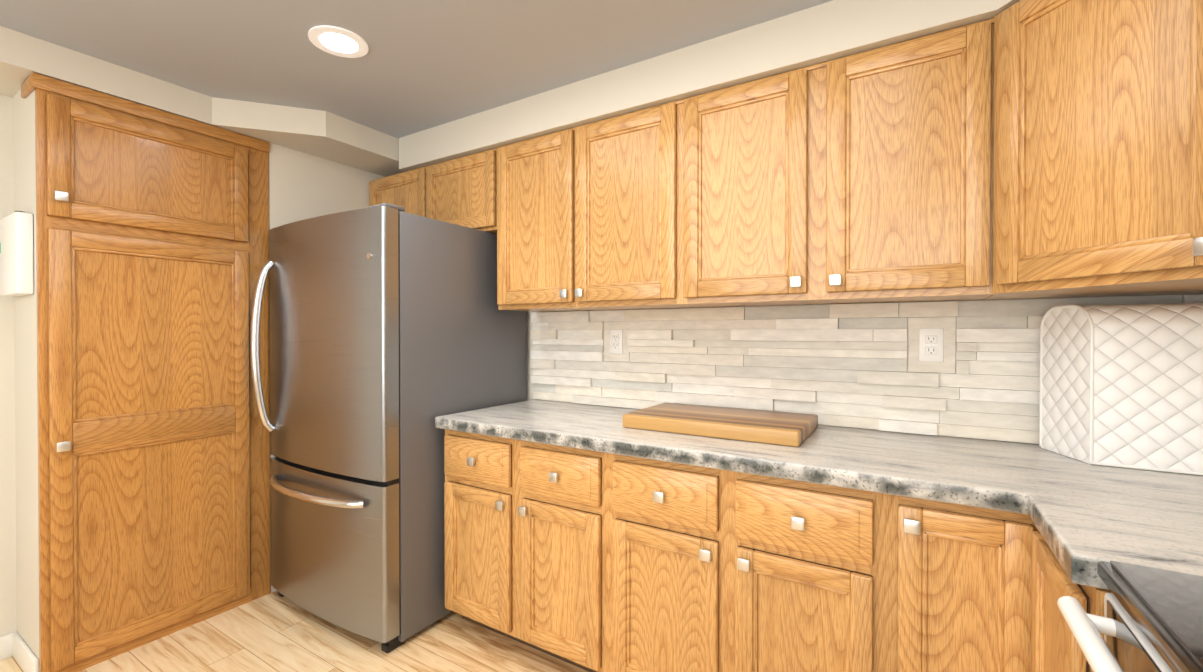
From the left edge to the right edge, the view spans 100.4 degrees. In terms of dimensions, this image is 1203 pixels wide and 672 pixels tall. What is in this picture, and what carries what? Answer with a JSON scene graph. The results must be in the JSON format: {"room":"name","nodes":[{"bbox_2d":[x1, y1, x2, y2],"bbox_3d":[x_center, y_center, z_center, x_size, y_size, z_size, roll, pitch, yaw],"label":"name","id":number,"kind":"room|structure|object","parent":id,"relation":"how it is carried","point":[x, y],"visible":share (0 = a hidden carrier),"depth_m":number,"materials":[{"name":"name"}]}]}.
{"room":"kitchen","nodes":[
{"label":"kitchen","id":0,"kind":"room"},
{"bbox_2d":[0,94,16,636],"bbox_3d":[-2.555,0.101,1.664,0.120,2.300,4.000,0,0,32],"label":"wall","id":1,"kind":"structure","parent":0,"point":[8,597],"depth_m":1.95,"materials":[{"name":"beige paint"}]},
{"bbox_2d":[0,631,38,671],"bbox_3d":[-2.784,1.212,0.867,0.332,0.090,2.389,0,0,32],"label":"baseboard","id":2,"kind":"structure","parent":1,"relation":"attached to","point":[15,646],"depth_m":1.90,"materials":[{"name":"white wood"}]},
{"bbox_2d":[13,89,383,671],"bbox_3d":[-1.728,0.155,2.558,0.352,2.180,1.610,0,0,32],"label":"wall","id":3,"kind":"structure","parent":0,"point":[303,186],"depth_m":1.92,"materials":[{"name":"beige paint"}]},
{"bbox_2d":[0,211,33,296],"bbox_3d":[-2.159,-0.301,1.846,0.260,0.303,0.049,0,0,32],"label":"box","id":4,"kind":"object","parent":3,"relation":"attached to","point":[16,257],"visible":1,"depth_m":1.79,"materials":[{"name":"white plastic"}]},
{"bbox_2d":[0,591,588,671],"bbox_3d":[-0.860,1.308,0.629,4.100,0.100,4.240,0,0,32],"label":"floor","id":5,"kind":"structure","parent":0,"point":[274,631],"depth_m":1.99,"materials":[{"name":"brown wood"}]},
{"bbox_2d":[21,72,270,671],"bbox_3d":[-1.933,0.160,2.175,0.397,2.176,0.765,0,0,32],"label":"pantry","id":6,"kind":"object","parent":5,"relation":"on","point":[152,241],"visible":0.98,"depth_m":2.01,"materials":[{"name":"brown wood"}]},
{"bbox_2d":[251,203,526,652],"bbox_3d":[-1.020,0.362,2.472,0.880,1.767,0.958,0,0,32],"label":"fridge","id":7,"kind":"object","parent":5,"relation":"on","point":[395,331],"visible":0.96,"depth_m":2.09,"materials":[{"name":"grey metal"}]},
{"bbox_2d":[444,429,611,671],"bbox_3d":[-0.157,0.818,2.167,0.842,0.860,0.633,0,0,32],"label":"base cabinet","id":8,"kind":"object","parent":5,"relation":"on","point":[591,561],"depth_m":1.87,"materials":[{"name":"brown wood"}]},
{"bbox_2d":[612,454,863,671],"bbox_3d":[0.528,0.821,1.746,0.883,0.860,0.633,0,0,32],"label":"base cabinet","id":9,"kind":"object","parent":5,"relation":"on","point":[714,570],"depth_m":1.49,"materials":[{"name":"brown wood"}]},
{"bbox_2d":[860,491,1028,671],"bbox_3d":[0.976,0.823,1.430,0.332,0.860,0.702,0,0,32],"label":"base cabinet","id":10,"kind":"object","parent":5,"relation":"on","point":[934,570],"depth_m":1.22,"materials":[{"name":"brown wood"}]},
{"bbox_2d":[1000,513,1111,671],"bbox_3d":[1.120,0.828,0.819,0.685,0.860,0.413,0,0,32],"label":"base cabinet","id":11,"kind":"object","parent":5,"relation":"on","point":[1037,637],"depth_m":1.06,"materials":[{"name":"brown wood"}]},
{"bbox_2d":[435,399,1202,589],"bbox_3d":[0.473,0.366,1.559,2.565,0.049,1.004,0,0,32],"label":"countertop","id":12,"kind":"structure","parent":11,"relation":"on","point":[1086,518],"depth_m":1.29,"materials":[{"name":"stone"}]},
{"bbox_2d":[622,403,817,446],"bbox_3d":[0.439,0.315,1.855,0.620,0.049,0.380,0,0,32],"label":"cutting board","id":13,"kind":"object","parent":12,"relation":"on","point":[778,428],"visible":0.98,"depth_m":1.75,"materials":[{"name":"brown wood"}]},
{"bbox_2d":[1039,303,1202,475],"bbox_3d":[1.515,0.127,1.318,0.522,0.432,0.194,0,0,32],"label":"cover","id":14,"kind":"object","parent":12,"relation":"on","point":[1121,386],"visible":1,"depth_m":1.30,"materials":[{"name":"white fabric"}]},
{"bbox_2d":[1057,561,1202,671],"bbox_3d":[0.815,0.709,0.311,0.669,1.104,0.759,0,0,32],"label":"range","id":15,"kind":"object","parent":5,"relation":"on","point":[1151,620],"visible":0.98,"depth_m":0.66,"materials":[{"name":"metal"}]},
{"bbox_2d":[0,0,832,138],"bbox_3d":[-0.860,-1.091,0.613,4.100,0.100,4.240,0,0,32],"label":"ceiling","id":16,"kind":"structure","parent":0,"point":[420,65],"depth_m":1.79,"materials":[{"name":"grey paint"}]},
{"bbox_2d":[308,25,367,57],"bbox_3d":[-0.936,-1.047,1.787,0.190,0.006,0.190,0,0,32],"label":"recessed light","id":17,"kind":"object","parent":16,"relation":"in","point":[337,41],"visible":1,"depth_m":1.78,"materials":[{"name":"white plastic"}]},
{"bbox_2d":[0,0,1019,176],"bbox_3d":[-0.860,-0.959,0.614,3.860,0.165,4.000,0,0,32],"label":"soffit bulkhead","id":18,"kind":"object","parent":16,"relation":"attached to","point":[826,31],"visible":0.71,"depth_m":1.92,"materials":[{"name":"beige paint"}]},
{"bbox_2d":[527,294,1202,443],"bbox_3d":[0.220,0.096,2.376,4.100,2.300,0.120,0,0,32],"label":"wall","id":19,"kind":"structure","parent":0,"point":[529,368],"depth_m":2.13,"materials":[{"name":"beige paint"}]},
{"bbox_2d":[369,148,496,233],"bbox_3d":[-0.833,-0.698,2.732,0.977,0.383,0.361,0,0,32],"label":"upper cabinet","id":20,"kind":"object","parent":19,"relation":"attached to","point":[461,191],"visible":0.52,"depth_m":2.51,"materials":[{"name":"brown wood"}]},
{"bbox_2d":[497,108,665,311],"bbox_3d":[0.015,-0.504,2.225,0.994,0.762,0.338,0,0,32],"label":"upper cabinet","id":21,"kind":"object","parent":19,"relation":"attached to","point":[573,203],"depth_m":2.11,"materials":[{"name":"brown wood"}]},
{"bbox_2d":[649,27,1024,307],"bbox_3d":[0.745,-0.501,1.740,1.055,0.762,0.400,0,0,32],"label":"upper cabinet","id":22,"kind":"object","parent":19,"relation":"attached to","point":[836,181],"depth_m":1.63,"materials":[{"name":"brown wood"}]},
{"bbox_2d":[531,295,1202,443],"bbox_3d":[0.728,0.109,1.973,2.563,0.455,0.028,0,0,32],"label":"backsplash","id":23,"kind":"structure","parent":19,"relation":"attached to","point":[829,370],"depth_m":1.91,"materials":[{"name":"tile"}]},
{"bbox_2d":[604,321,629,361],"bbox_3d":[0.071,0.026,2.382,0.138,0.190,0.018,0,0,32],"label":"electrical outlet","id":24,"kind":"object","parent":23,"relation":"attached to","point":[616,347],"visible":1,"depth_m":2.38,"materials":[{"name":"plastic"}]},
{"bbox_2d":[908,317,955,372],"bbox_3d":[1.136,0.031,1.727,0.138,0.190,0.018,0,0,32],"label":"electrical outlet","id":25,"kind":"object","parent":23,"relation":"attached to","point":[931,344],"visible":1,"depth_m":1.72,"materials":[{"name":"plastic"}]},
{"bbox_2d":[961,0,1202,299],"bbox_3d":[1.336,-0.497,1.213,0.738,0.762,0.678,0,0,32],"label":"upper cabinet","id":26,"kind":"object","parent":19,"relation":"attached to","point":[1031,149],"depth_m":1.17,"materials":[{"name":"brown wood"}]}
]}

